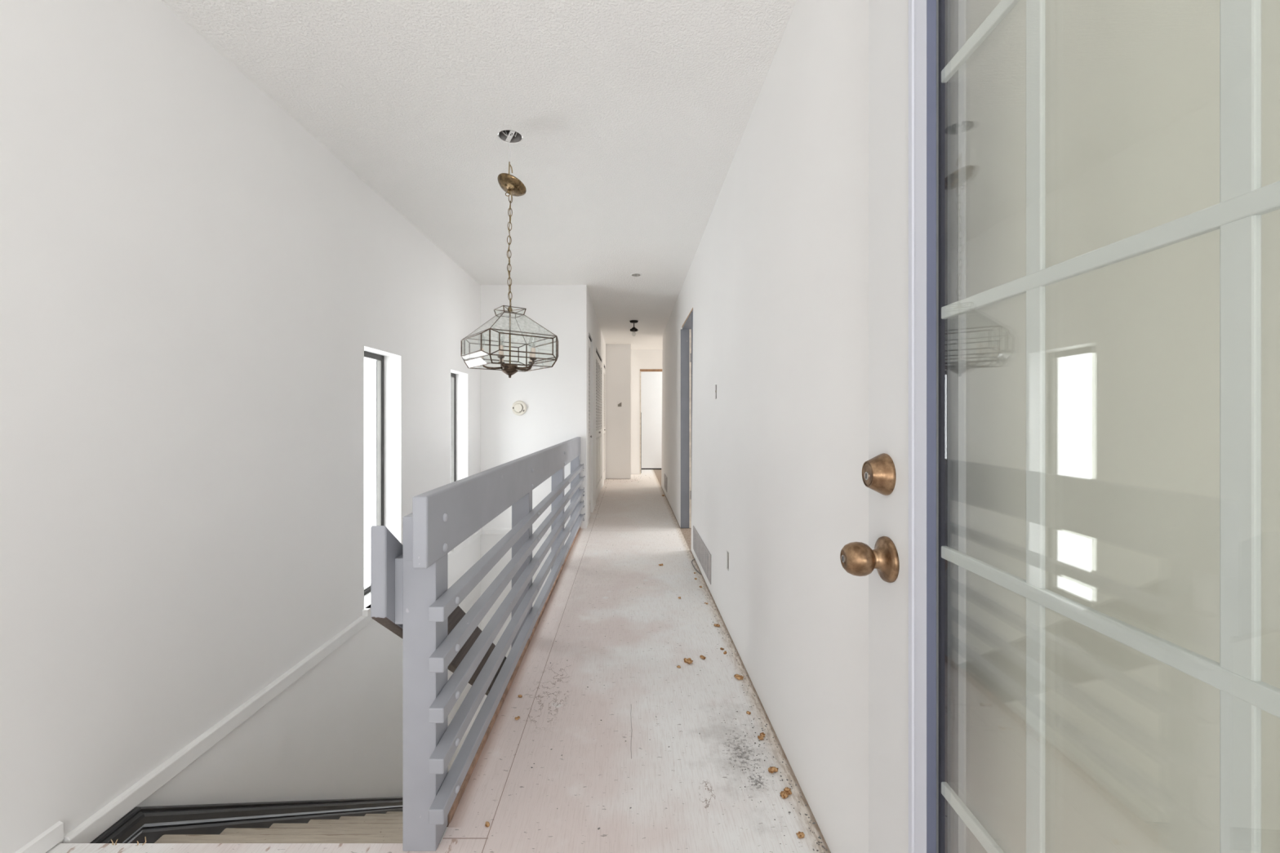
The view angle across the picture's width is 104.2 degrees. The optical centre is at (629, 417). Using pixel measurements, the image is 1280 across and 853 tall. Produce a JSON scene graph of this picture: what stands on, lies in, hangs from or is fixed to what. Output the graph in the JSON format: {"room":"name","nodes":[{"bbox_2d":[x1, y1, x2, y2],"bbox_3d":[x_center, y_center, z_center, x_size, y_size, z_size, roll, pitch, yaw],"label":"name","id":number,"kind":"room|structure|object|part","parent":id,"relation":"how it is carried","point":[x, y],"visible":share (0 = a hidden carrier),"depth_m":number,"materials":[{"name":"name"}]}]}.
{"room":"upstairs hallway","nodes":[
{"label":"upstairs hallway","id":0,"kind":"room"},
{"bbox_2d":[0,0,480,852],"bbox_3d":[-1.625,1.146,1.220,0.170,5.236,8.040,0,0,0],"label":"wall","id":1,"kind":"structure","parent":0,"point":[195,288],"depth_m":1.74,"materials":[{"name":"white paint"}]},
{"bbox_2d":[14,821,63,852],"bbox_3d":[-1.534,1.113,-0.677,0.012,0.049,4.045,0,0,0],"label":"baseboard","id":2,"kind":"structure","parent":1,"relation":"attached to","point":[48,839],"depth_m":1.31,"materials":[{"name":"white paint"}]},
{"bbox_2d":[62,528,481,843],"bbox_3d":[-1.530,1.169,3.246,0.020,0.061,3.788,0,0,0],"label":"trim","id":3,"kind":"structure","parent":1,"relation":"attached to","point":[107,816],"depth_m":1.77,"materials":[{"name":"white paint"}]},
{"bbox_2d":[362,351,383,616],"bbox_3d":[-1.598,0.363,3.121,0.184,1.562,0.516,0,0,0],"label":"window","id":4,"kind":"structure","parent":1,"relation":"in","point":[380,358],"depth_m":3.32,"materials":[{"name":"brown metal"}]},
{"bbox_3d":[-1.579,1.125,3.121,0.146,0.038,0.516,0,0,0],"label":"sill","id":5,"kind":"part","parent":4,"relation":"part of","materials":[{"name":"white paint"}]},
{"bbox_2d":[450,373,471,551],"bbox_3d":[-1.598,0.363,4.514,0.184,1.562,0.500,0,0,0],"label":"window","id":6,"kind":"structure","parent":1,"relation":"in","point":[452,375],"depth_m":4.71,"materials":[{"name":"brown metal"}]},
{"bbox_3d":[-1.672,0.346,4.514,0.036,1.530,0.452,0,0,0],"label":"frame","id":7,"kind":"part","parent":6,"relation":"part of","materials":[{"name":"brown metal"}]},
{"bbox_3d":[-1.579,1.125,4.514,0.146,0.038,0.500,0,0,0],"label":"sill","id":8,"kind":"part","parent":6,"relation":"part of","materials":[{"name":"white paint"}]},
{"bbox_2d":[45,469,831,852],"bbox_3d":[1.030,1.274,4.200,5.140,0.260,14.000,0,0,0],"label":"floor","id":9,"kind":"structure","parent":0,"point":[686,796],"depth_m":1.80,"materials":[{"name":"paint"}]},
{"bbox_2d":[370,436,585,851],"bbox_3d":[-0.560,1.658,3.191,0.201,2.925,3.899,0,0,0],"label":"railing","id":10,"kind":"object","parent":9,"relation":"on","point":[411,597],"visible":0.91,"depth_m":1.41,"materials":[{"name":"grey paint"}]},
{"bbox_3d":[-0.555,0.703,1.357,0.088,0.883,0.088,0,0,0],"label":"post","id":11,"kind":"part","parent":10,"relation":"part of","materials":[{"name":"grey paint"}]},
{"bbox_3d":[-0.524,0.287,3.189,0.039,0.182,3.897,0,0,0],"label":"rail","id":12,"kind":"part","parent":10,"relation":"part of","materials":[{"name":"grey paint"}]},
{"bbox_3d":[-0.491,1.014,3.201,0.039,0.038,3.878,0,0,0],"label":"rail","id":13,"kind":"part","parent":10,"relation":"part of","materials":[{"name":"grey paint"}]},
{"bbox_3d":[-0.491,0.885,3.201,0.039,0.038,3.878,0,0,0],"label":"rail","id":14,"kind":"part","parent":10,"relation":"part of","materials":[{"name":"grey paint"}]},
{"bbox_3d":[-0.491,0.756,3.201,0.039,0.038,3.878,0,0,0],"label":"rail","id":15,"kind":"part","parent":10,"relation":"part of","materials":[{"name":"grey paint"}]},
{"bbox_3d":[-0.491,0.628,3.201,0.039,0.038,3.878,0,0,0],"label":"rail","id":16,"kind":"part","parent":10,"relation":"part of","materials":[{"name":"grey paint"}]},
{"bbox_3d":[-0.491,0.499,3.201,0.039,0.038,3.878,0,0,0],"label":"rail","id":17,"kind":"part","parent":10,"relation":"part of","materials":[{"name":"grey paint"}]},
{"bbox_3d":[-0.556,0.823,2.574,0.090,1.123,0.088,0,0,0],"label":"post","id":18,"kind":"part","parent":10,"relation":"part of","materials":[{"name":"grey paint"}]},
{"bbox_3d":[-0.556,0.823,3.857,0.090,1.123,0.088,0,0,0],"label":"post","id":19,"kind":"part","parent":10,"relation":"part of","materials":[{"name":"grey paint"}]},
{"bbox_3d":[-0.556,0.823,5.089,0.090,1.123,0.088,0,0,0],"label":"post","id":20,"kind":"part","parent":10,"relation":"part of","materials":[{"name":"grey paint"}]},
{"bbox_2d":[530,475,827,852],"bbox_3d":[0.047,1.142,5.594,0.967,0.007,8.594,0,0,0],"label":"grit","id":21,"kind":"object","parent":9,"relation":"on","point":[787,780],"visible":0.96,"depth_m":1.67,"materials":[{"name":"brown soil"}]},
{"bbox_2d":[684,657,693,664],"bbox_3d":[0.274,1.134,2.325,0.033,0.021,0.046,0,0,-43],"label":"crumb","id":22,"kind":"object","parent":9,"relation":"on","point":[688,660],"visible":1,"depth_m":2.32,"materials":[{"name":"food"}]},
{"bbox_2d":[733,674,743,679],"bbox_3d":[0.478,1.137,2.183,0.046,0.015,0.030,0,0,40],"label":"crumb","id":23,"kind":"object","parent":9,"relation":"on","point":[738,677],"visible":1,"depth_m":2.18,"materials":[{"name":"food"}]},
{"bbox_2d":[757,732,765,740],"bbox_3d":[0.471,1.137,1.779,0.023,0.014,0.039,0,0,33],"label":"crumb","id":24,"kind":"object","parent":9,"relation":"on","point":[762,735],"visible":1,"depth_m":1.77,"materials":[{"name":"food"}]},
{"bbox_2d":[768,766,777,773],"bbox_3d":[0.464,1.138,1.610,0.035,0.013,0.021,0,0,-19],"label":"crumb","id":25,"kind":"object","parent":9,"relation":"on","point":[771,770],"visible":1,"depth_m":1.61,"materials":[{"name":"food"}]},
{"bbox_2d":[779,786,791,799],"bbox_3d":[0.474,1.136,1.509,0.046,0.016,0.026,0,0,-43],"label":"crumb","id":26,"kind":"object","parent":9,"relation":"on","point":[786,792],"visible":1,"depth_m":1.50,"materials":[{"name":"food"}]},
{"bbox_2d":[795,831,804,838],"bbox_3d":[0.467,1.139,1.359,0.022,0.011,0.018,0,0,0],"label":"crumb","id":27,"kind":"object","parent":9,"relation":"on","point":[801,835],"visible":1,"depth_m":1.36,"materials":[{"name":"food"}]},
{"bbox_2d":[160,0,796,350],"bbox_3d":[0.925,-1.432,4.200,5.350,0.120,14.000,0,0,0],"label":"ceiling","id":28,"kind":"structure","parent":0,"point":[631,117],"depth_m":2.21,"materials":[{"name":"white paint"}]},
{"bbox_2d":[498,129,521,142],"bbox_3d":[-0.583,-1.399,2.433,0.111,0.095,0.111,0,0,0],"label":"ceiling box","id":29,"kind":"object","parent":28,"relation":"attached to","point":[515,136],"visible":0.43,"depth_m":2.47,"materials":[{"name":"white metal"}]},
{"bbox_2d":[461,129,558,377],"bbox_3d":[-0.585,-0.803,2.433,0.390,1.218,0.390,0,0,-37],"label":"chandelier","id":30,"kind":"object","parent":29,"relation":"hanging from","point":[509,184],"visible":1,"depth_m":2.41,"materials":[{"name":"gold metal"}]},
{"bbox_3d":[-0.671,-0.448,2.368,0.117,0.110,0.332,0,0,-37],"label":"glass pane","id":31,"kind":"part","parent":30,"relation":"part of","materials":[{"name":"clear glass"}]},
{"bbox_3d":[-0.671,-0.260,2.408,0.120,0.049,0.034,0,0,-9],"label":"arm","id":32,"kind":"part","parent":30,"relation":"part of","materials":[{"name":"gold metal"}]},
{"bbox_3d":[-0.594,-0.260,2.344,0.034,0.049,0.120,0,0,0],"label":"arm","id":33,"kind":"part","parent":30,"relation":"part of","materials":[{"name":"gold metal"}]},
{"bbox_3d":[-0.585,-0.824,2.433,0.018,0.576,0.010,0,0,0],"label":"cord","id":34,"kind":"part","parent":30,"relation":"part of","materials":[{"name":"gold metal"}]},
{"bbox_3d":[-0.586,-0.817,2.433,0.023,0.556,0.021,0,0,20],"label":"chain","id":35,"kind":"part","parent":30,"relation":"part of","materials":[{"name":"gold metal"}]},
{"bbox_3d":[-0.585,-0.388,2.433,0.390,0.288,0.390,0,0,-37],"label":"came frame","id":36,"kind":"part","parent":30,"relation":"part of","materials":[{"name":"gold metal"}]},
{"bbox_3d":[-0.585,-0.401,2.433,0.024,0.290,0.024,0,0,0],"label":"stem","id":37,"kind":"part","parent":30,"relation":"part of","materials":[{"name":"gold metal"}]},
{"bbox_3d":[-0.530,-0.260,2.504,0.034,0.049,0.120,0,0,45],"label":"arm","id":38,"kind":"part","parent":30,"relation":"part of","materials":[{"name":"gold metal"}]},
{"bbox_3d":[-0.500,-0.260,2.403,0.120,0.049,0.034,0,0,27],"label":"arm","id":39,"kind":"part","parent":30,"relation":"part of","materials":[{"name":"gold metal"}]},
{"bbox_2d":[629,320,638,333],"bbox_3d":[0.063,-1.263,7.050,0.126,0.218,0.120,0,0,0],"label":"ceiling lamp","id":40,"kind":"object","parent":28,"relation":"attached to","point":[633,329],"visible":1,"depth_m":7.01,"materials":[{"name":"black metal"}]},
{"bbox_2d":[630,272,641,276],"bbox_3d":[0.063,-1.370,4.770,0.112,0.006,0.112,0,0,0],"label":"smoke detector","id":41,"kind":"object","parent":28,"relation":"attached to","point":[634,274],"depth_m":4.76,"materials":[{"name":"white paint"}]},
{"bbox_2d":[439,287,605,843],"bbox_3d":[-0.493,1.186,5.380,0.126,5.156,8.040,0,0,0],"label":"wall","id":42,"kind":"structure","parent":0,"point":[593,330],"depth_m":6.21,"materials":[{"name":"white paint"}]},
{"bbox_2d":[446,527,580,826],"bbox_3d":[-0.514,1.140,3.272,0.016,0.032,3.733,0,0,0],"label":"trim","id":43,"kind":"structure","parent":42,"relation":"attached to","point":[456,802],"depth_m":1.90,"materials":[{"name":"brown wood"}]},
{"bbox_2d":[588,334,591,519],"bbox_3d":[-0.472,0.092,5.730,0.075,2.064,0.577,0,0,-4],"label":"closet door","id":44,"kind":"structure","parent":42,"relation":"in","point":[589,338],"depth_m":5.67,"materials":[{"name":"white paint"}]},
{"bbox_3d":[-0.462,0.618,5.589,0.016,0.688,0.179,0,0,0],"label":"raised panel","id":45,"kind":"part","parent":44,"relation":"part of","materials":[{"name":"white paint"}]},
{"bbox_3d":[-0.464,0.118,5.589,0.028,2.011,0.279,0,0,0],"label":"door","id":46,"kind":"part","parent":44,"relation":"part of","materials":[{"name":"white paint"}]},
{"bbox_2d":[595,350,601,500],"bbox_3d":[-0.461,0.092,7.340,0.060,2.064,1.436,0,0,0],"label":"closet door","id":47,"kind":"structure","parent":42,"relation":"in","point":[598,363],"depth_m":7.29,"materials":[{"name":"white paint"}]},
{"bbox_3d":[-0.462,0.618,6.806,0.016,0.688,0.253,0,0,0],"label":"raised panel","id":48,"kind":"part","parent":47,"relation":"part of","materials":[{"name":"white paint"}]},
{"bbox_3d":[-0.464,0.118,6.806,0.028,2.011,0.353,0,0,0],"label":"door","id":49,"kind":"part","parent":47,"relation":"part of","materials":[{"name":"white paint"}]},
{"bbox_3d":[-0.462,0.618,7.162,0.016,0.688,0.253,0,0,0],"label":"raised panel","id":50,"kind":"part","parent":47,"relation":"part of","materials":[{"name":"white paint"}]},
{"bbox_3d":[-0.464,0.118,7.162,0.028,2.011,0.353,0,0,0],"label":"door","id":51,"kind":"part","parent":47,"relation":"part of","materials":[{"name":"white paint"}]},
{"bbox_3d":[-0.462,0.618,7.518,0.016,0.688,0.253,0,0,0],"label":"raised panel","id":52,"kind":"part","parent":47,"relation":"part of","materials":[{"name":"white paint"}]},
{"bbox_3d":[-0.464,0.118,7.518,0.028,2.011,0.353,0,0,0],"label":"door","id":53,"kind":"part","parent":47,"relation":"part of","materials":[{"name":"white paint"}]},
{"bbox_3d":[-0.464,0.118,7.874,0.028,2.011,0.353,0,0,0],"label":"door","id":54,"kind":"part","parent":47,"relation":"part of","materials":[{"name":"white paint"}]},
{"bbox_3d":[-0.462,0.618,7.874,0.016,0.688,0.253,0,0,0],"label":"raised panel","id":55,"kind":"part","parent":47,"relation":"part of","materials":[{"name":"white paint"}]},
{"bbox_2d":[604,366,605,480],"bbox_3d":[-0.461,0.092,8.870,0.060,2.064,0.536,0,0,0],"label":"closet door","id":56,"kind":"structure","parent":42,"relation":"in","point":[604,366],"depth_m":8.90,"materials":[{"name":"white paint"}]},
{"bbox_3d":[-0.464,0.118,9.001,0.028,2.011,0.259,0,0,0],"label":"door","id":57,"kind":"part","parent":56,"relation":"part of","materials":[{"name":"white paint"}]},
{"bbox_2d":[480,284,586,707],"bbox_3d":[-0.993,1.186,5.190,1.094,5.156,0.100,0,0,0],"label":"wall","id":58,"kind":"structure","parent":0,"point":[555,397],"depth_m":5.14,"materials":[{"name":"white paint"}]},
{"bbox_2d":[511,400,526,415],"bbox_3d":[-1.137,-0.101,5.119,0.152,0.152,0.042,0,0,0],"label":"smoke detector","id":59,"kind":"object","parent":58,"relation":"attached to","point":[518,407],"visible":1,"depth_m":5.11,"materials":[{"name":"beige plastic"}]},
{"bbox_2d":[481,528,570,534],"bbox_3d":[-1.025,1.169,5.130,0.990,0.061,0.020,0,0,0],"label":"trim","id":60,"kind":"structure","parent":58,"relation":"attached to","point":[484,531],"depth_m":5.12,"materials":[{"name":"white paint"}]},
{"bbox_2d":[605,344,631,478],"bbox_3d":[-0.580,-0.127,9.725,1.200,2.530,0.850,0,0,0],"label":"wall","id":61,"kind":"structure","parent":0,"point":[618,357],"depth_m":9.30,"materials":[{"name":"white paint"}]},
{"bbox_2d":[617,400,622,407],"bbox_3d":[-0.190,-0.261,9.293,0.084,0.120,0.014,0,0,0],"label":"thermostat","id":62,"kind":"object","parent":61,"relation":"attached to","point":[619,402],"visible":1,"depth_m":9.29,"materials":[{"name":"white paint"}]},
{"bbox_2d":[631,350,662,474],"bbox_3d":[1.760,-0.124,10.105,3.480,2.536,0.110,0,0,0],"label":"wall","id":63,"kind":"structure","parent":0,"point":[640,359],"depth_m":10.05,"materials":[{"name":"white paint"}]},
{"bbox_2d":[640,368,662,474],"bbox_3d":[0.613,0.080,10.104,0.815,2.121,0.117,0,0,0],"label":"door frame","id":64,"kind":"structure","parent":63,"relation":"in","point":[641,370],"depth_m":10.04,"materials":[{"name":"brown wood"}]},
{"bbox_2d":[640,371,662,468],"bbox_3d":[1.000,-0.138,11.050,3.800,2.508,0.100,0,0,0],"label":"wall","id":65,"kind":"structure","parent":0,"point":[651,381],"depth_m":11.00,"materials":[{"name":"white paint"}]},
{"bbox_2d":[661,0,1279,852],"bbox_3d":[0.597,-0.124,2.750,0.135,2.536,11.100,0,0,0],"label":"wall","id":66,"kind":"structure","parent":0,"point":[775,285],"depth_m":0.69,"materials":[{"name":"white paint"}]},
{"bbox_2d":[664,474,666,492],"bbox_3d":[0.528,0.949,7.290,0.006,0.210,0.542,0,0,0],"label":"air vent","id":67,"kind":"object","parent":66,"relation":"in","point":[665,477],"visible":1,"depth_m":7.27,"materials":[{"name":"grey metal"}]},
{"bbox_2d":[680,307,693,528],"bbox_3d":[0.586,0.095,4.730,0.115,2.090,0.878,0,0,0],"label":"door frame","id":68,"kind":"structure","parent":66,"relation":"in","point":[686,332],"depth_m":5.15,"materials":[{"name":"grey paint"}]},
{"bbox_2d":[693,525,711,584],"bbox_3d":[0.527,0.988,3.678,0.006,0.192,0.887,0,0,0],"label":"air vent","id":69,"kind":"object","parent":66,"relation":"in","point":[703,554],"visible":1,"depth_m":3.59,"materials":[{"name":"white metal"}]},
{"bbox_2d":[727,551,728,569],"bbox_3d":[0.557,0.776,2.704,0.039,0.098,0.061,0,0,0],"label":"outlet box","id":70,"kind":"object","parent":66,"relation":"attached to","point":[727,552],"visible":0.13,"depth_m":2.71,"materials":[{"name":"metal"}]},
{"bbox_2d":[840,0,1279,852],"bbox_3d":[0.403,0.113,0.475,0.126,2.038,0.838,0,0,2],"label":"door","id":71,"kind":"structure","parent":66,"relation":"in","point":[915,560],"depth_m":0.70,"materials":[{"name":"white paint"}]},
{"bbox_3d":[0.412,0.233,0.821,0.028,0.074,0.074,0,0,2],"label":"knob","id":72,"kind":"part","parent":71,"relation":"part of","materials":[{"name":"gold metal"}]},
{"bbox_3d":[-1.020,3.714,4.670,1.040,0.100,0.940,0,0,0],"label":"floor","id":73,"kind":"structure","parent":0,"visible":0},
{"bbox_2d":[90,797,402,843],"bbox_3d":[-1.035,2.663,3.118,1.006,2.927,3.564,0,0,0],"label":"staircase","id":74,"kind":"structure","parent":73,"relation":"on","point":[359,820],"depth_m":1.81,"materials":[{"name":"brown wood"}]}
]}

